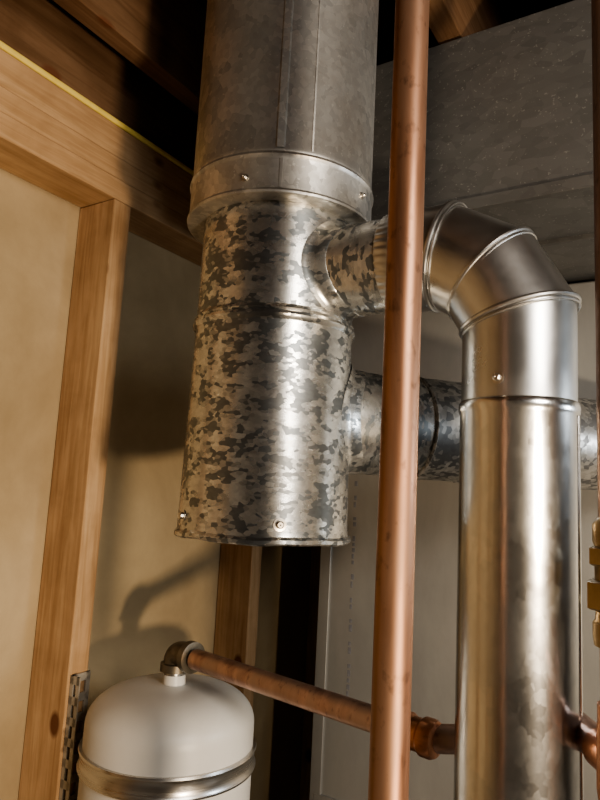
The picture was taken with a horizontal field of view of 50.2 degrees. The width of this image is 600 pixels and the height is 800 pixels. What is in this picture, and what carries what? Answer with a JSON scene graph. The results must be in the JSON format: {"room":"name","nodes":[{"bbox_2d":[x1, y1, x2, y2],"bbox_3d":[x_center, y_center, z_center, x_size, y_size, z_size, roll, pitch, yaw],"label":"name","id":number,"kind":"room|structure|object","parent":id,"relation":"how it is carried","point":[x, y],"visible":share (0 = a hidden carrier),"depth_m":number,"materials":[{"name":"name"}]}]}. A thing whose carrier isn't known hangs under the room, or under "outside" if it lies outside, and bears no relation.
{"room":"plant room","nodes":[
{"label":"plant room","id":0,"kind":"room"},
{"bbox_2d":[0,168,311,799],"bbox_3d":[-0.582,0.424,0.825,0.041,2.530,3.900,-2,-9,32],"label":"wall","id":1,"kind":"structure","parent":0,"point":[156,589],"depth_m":1.21,"materials":[{"name":"beige paint"}]},
{"bbox_2d":[0,111,202,265],"bbox_3d":[-0.483,-0.398,0.906,0.091,0.037,3.880,-2,-9,32],"label":"plate","id":2,"kind":"object","parent":1,"relation":"attached to","point":[25,153],"visible":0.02,"depth_m":1.06,"materials":[{"name":"brown wood"}]},
{"bbox_2d":[0,86,189,217],"bbox_3d":[-0.482,-0.435,0.911,0.088,0.037,3.880,-2,-9,32],"label":"plate","id":3,"kind":"object","parent":2,"relation":"on","point":[12,105],"visible":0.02,"depth_m":1.04,"materials":[{"name":"brown wood"}]},
{"bbox_2d":[0,49,192,200],"bbox_3d":[-0.480,-0.481,0.918,0.085,0.054,3.880,-2,-9,32],"label":"board","id":4,"kind":"object","parent":3,"relation":"on","point":[16,77],"visible":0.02,"depth_m":1.05,"materials":[{"name":"brown wood"}]},
{"bbox_2d":[0,40,193,175],"bbox_3d":[-0.447,-0.515,0.903,0.017,0.010,3.880,-2,-9,32],"label":"cable","id":5,"kind":"object","parent":4,"relation":"on","point":[3,46],"visible":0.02,"depth_m":1.05,"materials":[{"name":"yellow plastic"}]},
{"bbox_2d":[0,0,197,170],"bbox_3d":[-0.490,-0.674,0.958,0.042,0.312,3.880,-2,-9,32],"label":"joist","id":6,"kind":"object","parent":4,"relation":"on","point":[43,32],"visible":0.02,"depth_m":1.13,"materials":[{"name":"brown wood"}]},
{"bbox_2d":[376,0,572,65],"bbox_3d":[0.684,-0.883,0.263,2.860,0.029,3.980,-2,-9,32],"label":"ceiling","id":7,"kind":"structure","parent":0,"point":[514,9],"depth_m":1.25,"materials":[{"name":"brown wood"}]},
{"bbox_2d":[53,0,206,114],"bbox_3d":[-0.383,-0.718,0.898,0.039,0.230,3.880,-2,-9,32],"label":"joist","id":8,"kind":"object","parent":7,"relation":"attached to","point":[164,39],"depth_m":1.09,"materials":[{"name":"brown wood"}]},
{"bbox_2d":[173,0,435,546],"bbox_3d":[0.032,-0.318,0.852,0.345,0.992,0.276,3,-8,0],"label":"stack","id":9,"kind":"object","parent":7,"relation":"attached to","point":[280,417],"visible":0.98,"depth_m":0.74,"materials":[{"name":"metal"}]},
{"bbox_2d":[417,377,597,489],"bbox_3d":[0.352,0.059,0.946,0.435,0.162,0.162,6,-9,-20],"label":"vent pipe","id":10,"kind":"object","parent":9,"relation":"attached to","point":[442,464],"visible":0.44,"depth_m":0.84,"materials":[{"name":"silver metal"}]},
{"bbox_2d":[429,0,508,44],"bbox_3d":[0.017,-0.732,0.652,0.039,0.230,3.880,-2,-9,32],"label":"joist","id":11,"kind":"object","parent":7,"relation":"attached to","point":[449,20],"depth_m":0.99,"materials":[{"name":"brown wood"}]},
{"bbox_3d":[0.551,1.659,-0.095,2.860,0.050,3.980,-2,-9,32],"label":"floor","id":12,"kind":"structure","parent":0,"visible":0},
{"bbox_2d":[309,281,599,799],"bbox_3d":[0.810,0.817,1.210,1.440,2.005,0.682,-2,-9,32],"label":"furnace","id":13,"kind":"object","parent":12,"relation":"on","point":[340,751],"visible":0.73,"depth_m":1.27,"materials":[{"name":"grey metal"}]},
{"bbox_2d":[371,0,594,283],"bbox_3d":[1.158,-0.395,0.700,2.422,0.284,0.568,-2,-9,32],"label":"duct","id":14,"kind":"object","parent":13,"relation":"on","point":[509,118],"visible":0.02,"depth_m":0.92,"materials":[{"name":"metal"}]},
{"bbox_3d":[0.160,1.169,0.483,0.500,1.039,0.500,3,-8,0],"label":"water heater","id":15,"kind":"object","parent":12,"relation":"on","visible":0},
{"bbox_2d":[368,0,429,799],"bbox_3d":[0.081,-0.072,0.505,0.044,1.569,0.044,3,-8,0],"label":"copper pipe","id":16,"kind":"object","parent":15,"relation":"on","point":[389,754],"visible":1,"depth_m":0.48,"materials":[{"name":"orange metal"}]},
{"bbox_2d":[453,395,583,799],"bbox_3d":[0.204,0.329,0.602,0.117,0.658,0.117,3,-8,0],"label":"vent duct","id":17,"kind":"object","parent":15,"relation":"on","point":[519,677],"visible":0.98,"depth_m":0.58,"materials":[{"name":"silver metal"}]},
{"bbox_2d":[373,200,581,401],"bbox_3d":[0.191,-0.106,0.684,0.202,0.228,0.122,-2,-9,32],"label":"vent elbow","id":18,"kind":"object","parent":17,"relation":"attached to","point":[514,313],"visible":0.91,"depth_m":0.62,"materials":[{"name":"metal"}]},
{"bbox_2d":[582,0,599,799],"bbox_3d":[0.277,-0.052,0.571,0.052,1.569,0.062,7,-9,-26],"label":"copper pipe","id":19,"kind":"object","parent":15,"relation":"on","point":[590,744],"visible":1,"depth_m":0.56,"materials":[{"name":"gold metal"}]},
{"bbox_2d":[187,649,596,759],"bbox_3d":[0.087,0.348,0.775,0.584,0.084,0.117,-5,-11,44],"label":"copper pipe","id":20,"kind":"object","parent":19,"relation":"attached to","point":[429,738],"visible":0.36,"depth_m":0.77,"materials":[{"name":"brown metal"}]},
{"bbox_2d":[582,728,595,769],"bbox_3d":[0.258,0.296,0.532,0.034,0.034,0.033,3,-8,0],"label":"pipe fitting","id":21,"kind":"object","parent":19,"relation":"attached to","point":[589,741],"depth_m":0.54,"materials":[{"name":"orange metal"}]},
{"bbox_3d":[-0.591,1.654,0.617,0.089,0.039,3.880,-2,-9,32],"label":"plate","id":22,"kind":"object","parent":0,"visible":0},
{"bbox_2d":[18,199,130,799],"bbox_3d":[-0.396,0.667,0.987,0.089,2.035,0.038,-2,-9,32],"label":"stud","id":23,"kind":"object","parent":22,"relation":"on","point":[71,549],"visible":1,"depth_m":1.04,"materials":[{"name":"brown wood"}]},
{"bbox_2d":[59,641,255,799],"bbox_3d":[-0.199,0.594,0.945,0.260,0.468,0.260,8,-9,-32],"label":"tank","id":24,"kind":"object","parent":23,"relation":"attached to","point":[175,733],"visible":0.98,"depth_m":0.88,"materials":[{"name":"white metal"}]},
{"bbox_2d":[213,543,261,709],"bbox_3d":[-0.153,0.735,1.378,0.089,2.035,0.038,-2,-9,32],"label":"stud","id":25,"kind":"object","parent":22,"relation":"on","point":[236,624],"depth_m":1.40,"materials":[{"name":"brown wood"}]}
]}

